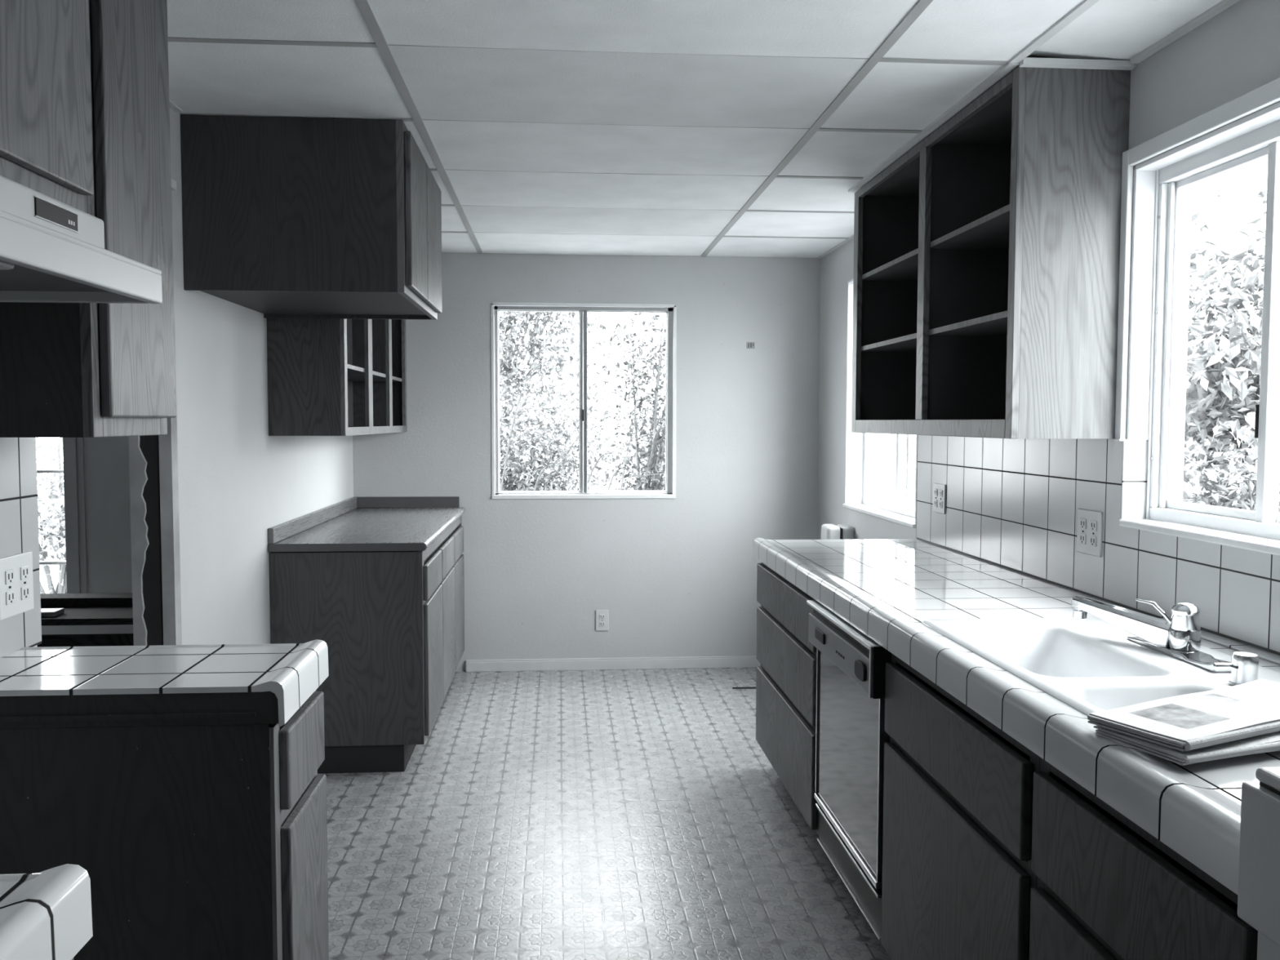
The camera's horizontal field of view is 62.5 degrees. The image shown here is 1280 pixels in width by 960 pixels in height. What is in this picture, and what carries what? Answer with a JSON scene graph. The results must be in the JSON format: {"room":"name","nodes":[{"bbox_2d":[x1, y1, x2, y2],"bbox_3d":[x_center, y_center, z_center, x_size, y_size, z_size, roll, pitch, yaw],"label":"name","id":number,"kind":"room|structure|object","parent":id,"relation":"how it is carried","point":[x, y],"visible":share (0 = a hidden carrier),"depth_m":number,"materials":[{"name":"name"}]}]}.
{"room":"kitchen","nodes":[
{"label":"kitchen","id":0,"kind":"room"},
{"bbox_2d":[32,107,353,647],"bbox_3d":[-1.271,0.048,1.868,0.095,2.358,7.307,0,3,-4],"label":"wall","id":1,"kind":"structure","parent":0,"point":[237,482],"depth_m":3.44,"materials":[{"name":"paint"}]},
{"bbox_2d":[0,437,41,657],"bbox_3d":[-1.121,0.062,0.594,0.010,0.728,3.146,0,3,-4],"label":"wall tiling","id":2,"kind":"structure","parent":1,"relation":"attached to","point":[19,513],"depth_m":2.09,"materials":[{"name":"tile"}]},
{"bbox_2d":[0,551,34,620],"bbox_3d":[-1.223,0.206,2.068,0.009,0.118,0.130,0,3,-4],"label":"wall outlet","id":3,"kind":"object","parent":2,"relation":"attached to","point":[16,581],"visible":1,"depth_m":2.06,"materials":[{"name":"white plastic"}]},
{"bbox_2d":[4,568,14,584],"bbox_3d":[-1.219,0.188,2.038,0.002,0.026,0.030,0,3,-4],"label":"socket","id":4,"kind":"object","parent":3,"relation":"attached to","point":[9,573],"depth_m":2.04,"materials":[{"name":"white plastic"}]},
{"bbox_2d":[5,590,14,605],"bbox_3d":[-1.219,0.227,2.041,0.002,0.026,0.030,0,3,-4],"label":"socket","id":5,"kind":"object","parent":3,"relation":"attached to","point":[10,594],"depth_m":2.04,"materials":[{"name":"white plastic"}]},
{"bbox_2d":[20,565,29,580],"bbox_3d":[-1.223,0.184,2.095,0.002,0.026,0.030,0,3,-4],"label":"socket","id":6,"kind":"object","parent":3,"relation":"attached to","point":[24,570],"depth_m":2.09,"materials":[{"name":"white plastic"}]},
{"bbox_2d":[21,585,29,599],"bbox_3d":[-1.223,0.224,2.098,0.002,0.026,0.030,0,3,-4],"label":"socket","id":7,"kind":"object","parent":3,"relation":"attached to","point":[24,588],"depth_m":2.10,"materials":[{"name":"white plastic"}]},
{"bbox_2d":[0,0,93,213],"bbox_3d":[-1.024,-0.678,1.344,0.318,0.539,0.757,0,3,-4],"label":"upper cabinet","id":8,"kind":"object","parent":1,"relation":"attached to","point":[46,126],"visible":0.81,"depth_m":1.57,"materials":[{"name":"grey wood"}]},
{"bbox_2d":[0,174,162,303],"bbox_3d":[-0.971,-0.341,1.366,0.407,0.136,0.752,0,3,-4],"label":"range hood","id":9,"kind":"object","parent":1,"relation":"attached to","point":[52,251],"visible":1,"depth_m":1.54,"materials":[{"name":"metal"}]},
{"bbox_2d":[0,0,176,437],"bbox_3d":[-1.061,-0.529,1.900,0.308,0.899,0.333,0,3,-4],"label":"upper cabinet","id":10,"kind":"object","parent":1,"relation":"attached to","point":[68,370],"visible":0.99,"depth_m":1.82,"materials":[{"name":"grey wood"}]},
{"bbox_2d":[128,435,149,645],"bbox_3d":[-1.387,0.177,2.929,0.047,1.980,0.011,0,3,-4],"label":"trim","id":11,"kind":"structure","parent":1,"relation":"attached to","point":[137,461],"depth_m":2.92,"materials":[{"name":"grey wood"}]},
{"bbox_2d":[139,435,163,645],"bbox_3d":[-1.368,0.177,2.939,0.067,1.980,0.004,0,3,-4],"label":"trim","id":12,"kind":"structure","parent":1,"relation":"attached to","point":[148,445],"depth_m":2.94,"materials":[{"name":"wood"}]},
{"bbox_2d":[158,191,182,644],"bbox_3d":[-1.319,0.176,2.962,0.034,1.980,0.046,0,3,-4],"label":"trim","id":13,"kind":"structure","parent":1,"relation":"attached to","point":[168,450],"depth_m":2.94,"materials":[{"name":"grey wood"}]},
{"bbox_2d":[170,177,176,190],"bbox_3d":[-1.301,-0.821,2.921,0.011,0.024,0.060,0,3,-4],"label":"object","id":14,"kind":"structure","parent":1,"relation":"attached to","point":[173,182],"depth_m":2.93,"materials":[{"name":"grey metal"}]},
{"bbox_2d":[180,115,442,319],"bbox_3d":[-1.022,-0.818,3.462,0.645,0.495,0.840,0,3,-4],"label":"upper cabinet","id":15,"kind":"object","parent":1,"relation":"attached to","point":[282,217],"visible":1,"depth_m":3.05,"materials":[{"name":"brown wood"}]},
{"bbox_2d":[266,318,407,435],"bbox_3d":[-1.298,-0.670,4.692,0.280,0.924,1.594,0,3,-4],"label":"upper cabinet","id":16,"kind":"object","parent":1,"relation":"attached to","point":[326,377],"visible":0.61,"depth_m":3.92,"materials":[{"name":"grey wood"}]},
{"bbox_2d":[346,368,401,382],"bbox_3d":[-1.304,-0.475,4.704,0.254,0.016,1.558,0,3,-4],"label":"shelf","id":17,"kind":"object","parent":16,"relation":"attached to","point":[354,375],"depth_m":4.94,"materials":[{"name":"grey wood"}]},
{"bbox_2d":[41,252,820,671],"bbox_3d":[-1.756,-0.160,5.565,5.745,2.358,0.150,0,3,-4],"label":"wall","id":18,"kind":"structure","parent":0,"point":[677,577],"depth_m":5.63,"materials":[{"name":"paint"}]},
{"bbox_2d":[36,437,88,626],"bbox_3d":[-3.365,-0.139,5.394,1.028,1.790,0.088,0,3,-4],"label":"window","id":19,"kind":"structure","parent":18,"relation":"in","point":[75,562],"depth_m":5.41,"materials":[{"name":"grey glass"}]},
{"bbox_2d":[490,302,676,498],"bbox_3d":[-0.298,-0.418,5.623,0.978,1.032,0.089,0,3,-4],"label":"window","id":20,"kind":"structure","parent":18,"relation":"in","point":[583,309],"depth_m":5.61,"materials":[{"name":"metal"}]},
{"bbox_2d":[595,609,608,631],"bbox_3d":[-0.203,0.753,5.654,0.068,0.112,0.009,0,3,-4],"label":"wall outlet","id":21,"kind":"object","parent":18,"relation":"attached to","point":[602,615],"visible":1,"depth_m":5.65,"materials":[{"name":"white plastic"}]},
{"bbox_2d":[599,614,604,619],"bbox_3d":[-0.203,0.733,5.650,0.030,0.026,0.002,0,3,-4],"label":"socket","id":22,"kind":"object","parent":21,"relation":"attached to","point":[601,616],"depth_m":5.65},
{"bbox_2d":[599,622,604,626],"bbox_3d":[-0.203,0.773,5.652,0.030,0.026,0.002,0,3,-4],"label":"socket","id":23,"kind":"object","parent":21,"relation":"attached to","point":[601,624],"depth_m":5.65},
{"bbox_2d":[466,655,760,671],"bbox_3d":[0.011,0.988,5.681,1.880,0.062,0.014,0,3,-4],"label":"baseboard","id":24,"kind":"structure","parent":18,"relation":"attached to","point":[739,661],"depth_m":5.66,"materials":[{"name":"white wood"}]},
{"bbox_2d":[746,342,755,348],"bbox_3d":[0.593,-0.720,5.634,0.044,0.035,0.006,0,3,-4],"label":"phone jack","id":25,"kind":"object","parent":18,"relation":"attached to","point":[749,344],"visible":1,"depth_m":5.63,"materials":[{"name":"grey plastic"}]},
{"bbox_2d":[317,666,891,959],"bbox_3d":[-1.481,1.261,1.995,5.745,0.080,7.457,0,3,-4],"label":"floor","id":26,"kind":"structure","parent":0,"point":[602,814],"depth_m":3.37,"materials":[{"name":"tile"}]},
{"bbox_2d":[36,606,133,646],"bbox_3d":[-2.668,0.825,4.965,1.330,0.455,0.600,0,3,-4],"label":"wooden bench","id":27,"kind":"object","parent":26,"relation":"on","point":[77,615],"visible":0.05,"depth_m":4.69,"materials":[{"name":"black wood"}]},
{"bbox_2d":[40,608,64,617],"bbox_3d":[-2.851,0.598,4.728,0.470,0.022,0.100,0,3,-6],"label":"board","id":28,"kind":"object","parent":27,"relation":"on","point":[45,612],"visible":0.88,"depth_m":4.73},
{"bbox_2d":[40,593,133,607],"bbox_3d":[-2.673,0.572,5.021,1.130,0.042,0.140,0,3,-3],"label":"board","id":29,"kind":"object","parent":27,"relation":"on","point":[47,600],"visible":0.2,"depth_m":4.96,"materials":[{"name":"black wood"}]},
{"bbox_2d":[0,690,328,959],"bbox_3d":[-0.922,0.816,1.982,0.593,0.812,0.335,0,3,-4],"label":"base cabinet","id":30,"kind":"object","parent":26,"relation":"on","point":[192,842],"visible":0.88,"depth_m":1.81,"materials":[{"name":"brown wood"}]},
{"bbox_2d":[0,639,328,728],"bbox_3d":[-0.920,0.375,1.957,0.595,0.080,0.350,0,3,-4],"label":"countertop","id":31,"kind":"structure","parent":30,"relation":"on","point":[219,684],"depth_m":1.83,"materials":[{"name":"tile"}]},
{"bbox_2d":[268,515,464,773],"bbox_3d":[-1.152,0.646,4.765,0.578,0.842,1.620,0,3,-4],"label":"base cabinet","id":32,"kind":"object","parent":26,"relation":"on","point":[391,624],"visible":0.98,"depth_m":3.97,"materials":[{"name":"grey wood"}]},
{"bbox_2d":[267,496,465,551],"bbox_3d":[-1.149,0.176,4.731,0.580,0.087,1.637,0,3,-4],"label":"countertop","id":33,"kind":"structure","parent":32,"relation":"on","point":[378,523],"depth_m":4.50,"materials":[{"name":"grey laminate"}]},
{"bbox_2d":[732,687,755,688],"bbox_3d":[0.528,1.039,5.267,0.132,0.008,0.008,0,3,-2],"label":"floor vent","id":34,"kind":"object","parent":26,"relation":"on","point":[732,687],"visible":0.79,"depth_m":5.26,"materials":[{"name":"black metal"}]},
{"bbox_2d":[755,562,819,835],"bbox_3d":[0.795,0.729,3.611,0.635,0.812,0.935,0,3,-4],"label":"base cabinet","id":35,"kind":"object","parent":26,"relation":"on","point":[786,675],"visible":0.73,"depth_m":3.47,"materials":[{"name":"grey wood"}]},
{"bbox_2d":[752,537,1279,894],"bbox_3d":[0.867,0.340,2.624,0.646,0.074,2.943,0,3,-4],"label":"countertop","id":36,"kind":"structure","parent":35,"relation":"on","point":[885,588],"depth_m":2.01,"materials":[{"name":"tile"}]},
{"bbox_2d":[921,617,1279,715],"bbox_3d":[0.903,0.423,2.007,0.476,0.170,0.828,0,3,-4],"label":"sink","id":37,"kind":"object","parent":36,"relation":"in","point":[1090,664],"visible":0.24,"depth_m":2.10,"materials":[{"name":"white ceramic"}]},
{"bbox_2d":[1227,651,1258,685],"bbox_3d":[1.032,0.322,1.799,0.048,0.054,0.048,0,3,-4],"label":"cup","id":38,"kind":"object","parent":37,"relation":"on","point":[1244,666],"visible":0.85,"depth_m":1.78,"materials":[{"name":"silver metal"}]},
{"bbox_2d":[1071,595,1231,672],"bbox_3d":[1.028,0.283,2.078,0.116,0.101,0.402,-1,3,-16],"label":"kitchen faucet","id":39,"kind":"object","parent":36,"relation":"on","point":[1179,637],"visible":0.97,"depth_m":2.05,"materials":[{"name":"silver metal"}]},
{"bbox_2d":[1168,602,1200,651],"bbox_3d":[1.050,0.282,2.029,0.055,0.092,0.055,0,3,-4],"label":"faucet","id":40,"kind":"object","parent":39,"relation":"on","point":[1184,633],"depth_m":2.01,"materials":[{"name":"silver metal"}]},
{"bbox_2d":[1093,725,1279,765],"bbox_3d":[0.866,0.358,1.512,0.404,0.014,0.155,-1,3,-22],"label":"newspaper","id":41,"kind":"object","parent":36,"relation":"on","point":[1270,742],"visible":0.39,"depth_m":1.42,"materials":[{"name":"white paper"}]},
{"bbox_2d":[1087,679,1279,751],"bbox_3d":[0.857,0.339,1.538,0.406,0.021,0.160,-2,4,-27],"label":"newspaper","id":42,"kind":"object","parent":41,"relation":"on","point":[1198,720],"visible":1,"depth_m":1.50,"materials":[{"name":"white paper"}]},
{"bbox_2d":[806,600,942,940],"bbox_3d":[0.821,0.773,2.815,0.628,0.812,0.641,0,3,-4],"label":"dishwasher","id":43,"kind":"object","parent":26,"relation":"on","point":[851,735],"visible":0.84,"depth_m":2.71,"materials":[{"name":"grey metal"}]},
{"bbox_2d":[814,627,825,644],"bbox_3d":[0.502,0.434,2.938,0.007,0.030,0.095,0,3,-4],"label":"switch","id":44,"kind":"object","parent":43,"relation":"attached to","point":[820,633],"depth_m":2.93,"materials":[{"name":"black plastic"}]},
{"bbox_2d":[881,653,1114,959],"bbox_3d":[0.909,0.812,2.117,0.635,0.812,0.761,0,3,-4],"label":"base cabinet","id":45,"kind":"object","parent":26,"relation":"on","point":[958,878],"visible":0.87,"depth_m":2.03,"materials":[{"name":"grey wood"}]},
{"bbox_2d":[1029,756,1257,959],"bbox_3d":[0.959,0.849,1.459,0.635,0.812,0.558,0,3,-4],"label":"base cabinet","id":46,"kind":"object","parent":26,"relation":"on","point":[1108,888],"visible":0.77,"depth_m":1.45,"materials":[{"name":"brown wood"}]},
{"bbox_2d":[1237,766,1279,959],"bbox_3d":[0.982,0.805,0.822,0.640,0.972,0.698,0,3,-4],"label":"kitchen appliance","id":47,"kind":"object","parent":26,"relation":"on","point":[1259,873],"visible":1,"depth_m":1.09,"materials":[{"name":"white metal"}]},
{"bbox_3d":[-0.820,0.892,0.631,0.591,0.812,0.861,0,3,-4],"label":"base cabinet","id":48,"kind":"object","parent":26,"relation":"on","visible":0},
{"bbox_2d":[0,863,93,959],"bbox_3d":[-0.817,0.451,0.605,0.595,0.080,0.878,0,3,-4],"label":"countertop","id":49,"kind":"structure","parent":48,"relation":"on","point":[46,914],"depth_m":1.00,"materials":[{"name":"tile"}]},
{"bbox_2d":[167,0,1239,258],"bbox_3d":[-1.476,-1.075,1.865,5.745,0.216,7.457,0,3,-4],"label":"ceiling","id":50,"kind":"structure","parent":0,"point":[702,128],"depth_m":2.76,"materials":[{"name":"paint"}]},
{"bbox_2d":[817,0,1279,541],"bbox_3d":[1.317,0.042,2.065,0.150,2.358,7.307,0,3,-4],"label":"wall","id":51,"kind":"structure","parent":0,"point":[1235,52],"depth_m":2.50,"materials":[{"name":"paint"}]},
{"bbox_2d":[821,524,853,539],"bbox_3d":[0.947,0.335,5.063,0.132,0.238,0.140,0,3,-4],"label":"wall heater","id":52,"kind":"object","parent":51,"relation":"attached to","point":[828,531],"visible":0.39,"depth_m":4.99,"materials":[{"name":"white metal"}]},
{"bbox_2d":[842,279,917,528],"bbox_3d":[1.102,-0.387,4.629,0.137,1.096,1.036,0,3,-4],"label":"window","id":53,"kind":"structure","parent":51,"relation":"in","point":[859,468],"depth_m":5.11,"materials":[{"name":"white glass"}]},
{"bbox_2d":[851,66,1130,439],"bbox_3d":[1.004,-0.594,3.304,0.282,0.904,1.432,0,3,-4],"label":"upper cabinet","id":54,"kind":"object","parent":51,"relation":"attached to","point":[987,254],"visible":1,"depth_m":2.90,"materials":[{"name":"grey wood"}]},
{"bbox_2d":[861,337,916,351],"bbox_3d":[0.982,-0.475,3.642,0.248,0.016,0.729,0,3,-4],"label":"shelf","id":55,"kind":"object","parent":54,"relation":"attached to","point":[896,344],"depth_m":3.77,"materials":[{"name":"grey wood"}]},
{"bbox_2d":[862,253,918,281],"bbox_3d":[0.983,-0.741,3.627,0.248,0.016,0.729,0,3,-4],"label":"shelf","id":56,"kind":"object","parent":54,"relation":"attached to","point":[904,268],"depth_m":3.76,"materials":[{"name":"grey wood"}]},
{"bbox_2d":[928,317,1007,336],"bbox_3d":[1.036,-0.436,2.940,0.248,0.016,0.645,0,3,-4],"label":"shelf","id":57,"kind":"object","parent":54,"relation":"attached to","point":[979,326],"depth_m":3.06,"materials":[{"name":"grey wood"}]},
{"bbox_2d":[930,210,1009,249],"bbox_3d":[1.036,-0.702,2.925,0.248,0.016,0.645,0,3,-4],"label":"shelf","id":58,"kind":"object","parent":54,"relation":"attached to","point":[991,231],"depth_m":3.04,"materials":[{"name":"grey wood"}]},
{"bbox_2d":[915,435,1279,655],"bbox_3d":[1.215,0.107,2.642,0.075,0.420,2.945,0,3,-4],"label":"wall tiling","id":59,"kind":"structure","parent":51,"relation":"attached to","point":[1011,504],"depth_m":2.75,"materials":[{"name":"tile"}]},
{"bbox_2d":[933,483,946,514],"bbox_3d":[1.093,0.067,3.854,0.009,0.106,0.118,0,3,-4],"label":"wall outlet","id":60,"kind":"object","parent":59,"relation":"attached to","point":[939,490],"visible":1,"depth_m":3.84,"materials":[{"name":"white plastic"}]},
{"bbox_2d":[938,500,942,507],"bbox_3d":[1.092,0.088,3.829,0.002,0.026,0.030,0,3,-4],"label":"socket","id":61,"kind":"object","parent":60,"relation":"attached to","point":[940,501],"depth_m":3.83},
{"bbox_2d":[938,489,942,497],"bbox_3d":[1.092,0.049,3.827,0.002,0.026,0.030,0,3,-4],"label":"socket","id":62,"kind":"object","parent":60,"relation":"attached to","point":[940,491],"depth_m":3.82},
{"bbox_2d":[1076,508,1102,557],"bbox_3d":[1.176,0.137,2.761,0.009,0.116,0.124,0,3,-4],"label":"wall outlet","id":63,"kind":"object","parent":59,"relation":"attached to","point":[1090,522],"visible":1,"depth_m":2.75,"materials":[{"name":"white plastic"}]},
{"bbox_2d":[1079,533,1085,544],"bbox_3d":[1.171,0.156,2.789,0.002,0.026,0.030,0,3,-4],"label":"socket","id":64,"kind":"object","parent":63,"relation":"attached to","point":[1082,535],"depth_m":2.79,"materials":[{"name":"white plastic"}]},
{"bbox_2d":[1080,518,1086,528],"bbox_3d":[1.171,0.116,2.787,0.002,0.026,0.030,0,3,-4],"label":"socket","id":65,"kind":"object","parent":63,"relation":"attached to","point":[1082,521],"depth_m":2.79,"materials":[{"name":"white plastic"}]},
{"bbox_2d":[1089,535,1096,546],"bbox_3d":[1.175,0.159,2.735,0.002,0.026,0.030,0,3,-4],"label":"socket","id":66,"kind":"object","parent":63,"relation":"attached to","point":[1092,538],"depth_m":2.73,"materials":[{"name":"white plastic"}]},
{"bbox_2d":[1090,520,1097,531],"bbox_3d":[1.176,0.119,2.733,0.002,0.026,0.030,0,3,-4],"label":"socket","id":67,"kind":"object","parent":63,"relation":"attached to","point":[1093,522],"depth_m":2.73,"materials":[{"name":"white plastic"}]},
{"bbox_2d":[1115,77,1279,541],"bbox_3d":[1.295,-0.325,2.088,0.143,0.901,1.077,0,3,-4],"label":"window","id":68,"kind":"structure","parent":51,"relation":"in","point":[1162,183],"depth_m":2.54,"materials":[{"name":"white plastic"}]},
{"label":"outside","id":69,"kind":"structure","parent":0,"visible":0},
{"bbox_2d":[37,488,915,593],"bbox_3d":[-0.687,1.230,9.056,28.000,0.100,34.000,0,3,-4],"label":"ground","id":70,"kind":"structure","parent":69,"point":[55,576],"depth_m":14.81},
{"bbox_2d":[35,437,66,593],"bbox_3d":[-4.021,-0.076,7.652,2.782,2.658,2.484,0,3,-4],"label":"leafy shrub","id":71,"kind":"object","parent":70,"relation":"on","point":[57,505],"visible":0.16,"depth_m":7.44,"materials":[{"name":"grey plant"}]},
{"bbox_2d":[498,311,562,423],"bbox_3d":[-1.343,-0.396,7.217,2.367,3.352,1.558,0,3,-4],"label":"leafy shrub","id":72,"kind":"object","parent":70,"relation":"on","point":[507,343],"visible":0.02,"depth_m":7.18,"materials":[{"name":"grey plant"}]},
{"bbox_2d":[499,338,646,490],"bbox_3d":[-1.087,-0.111,9.828,2.683,2.496,2.453,1,3,16],"label":"leafy shrub","id":73,"kind":"object","parent":70,"relation":"on","point":[519,453],"visible":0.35,"depth_m":9.30,"materials":[{"name":"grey plant"}]},
{"bbox_2d":[498,311,662,471],"bbox_3d":[-1.676,-2.038,11.449,4.935,6.158,3.941,0,3,-8],"label":"leafy shrub","id":74,"kind":"object","parent":70,"relation":"on","point":[534,341],"visible":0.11,"depth_m":11.55,"materials":[{"name":"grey plant"}]},
{"bbox_2d":[499,312,665,490],"bbox_3d":[-0.360,0.133,6.511,1.286,2.378,0.317,0,3,-4],"label":"tree","id":75,"kind":"object","parent":70,"relation":"on","point":[624,468],"visible":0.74,"depth_m":6.48,"materials":[{"name":"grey plant"}]},
{"bbox_2d":[573,312,666,490],"bbox_3d":[0.452,-0.333,7.307,1.837,3.224,1.432,0,3,-4],"label":"leafy shrub","id":76,"kind":"object","parent":70,"relation":"on","point":[655,456],"visible":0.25,"depth_m":7.17,"materials":[{"name":"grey plant"}]},
{"bbox_2d":[635,412,915,507],"bbox_3d":[2.362,0.202,10.803,4.850,1.770,0.130,0,3,-4],"label":"fence","id":77,"kind":"object","parent":70,"relation":"on","point":[882,443],"visible":0.02,"depth_m":10.73,"materials":[{"name":"white wood"}]},
{"bbox_2d":[1182,176,1266,506],"bbox_3d":[3.408,-0.212,6.202,2.300,3.119,2.615,2,4,30],"label":"leafy shrub","id":78,"kind":"object","parent":70,"relation":"on","point":[1221,368],"visible":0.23,"depth_m":5.68,"materials":[{"name":"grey plant"}]},
{"bbox_2d":[1182,375,1279,514],"bbox_3d":[2.608,0.470,4.555,1.496,1.941,1.287,-1,4,-27],"label":"leafy shrub","id":79,"kind":"object","parent":70,"relation":"on","point":[1237,494],"visible":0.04,"depth_m":4.33,"materials":[{"name":"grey plant"}]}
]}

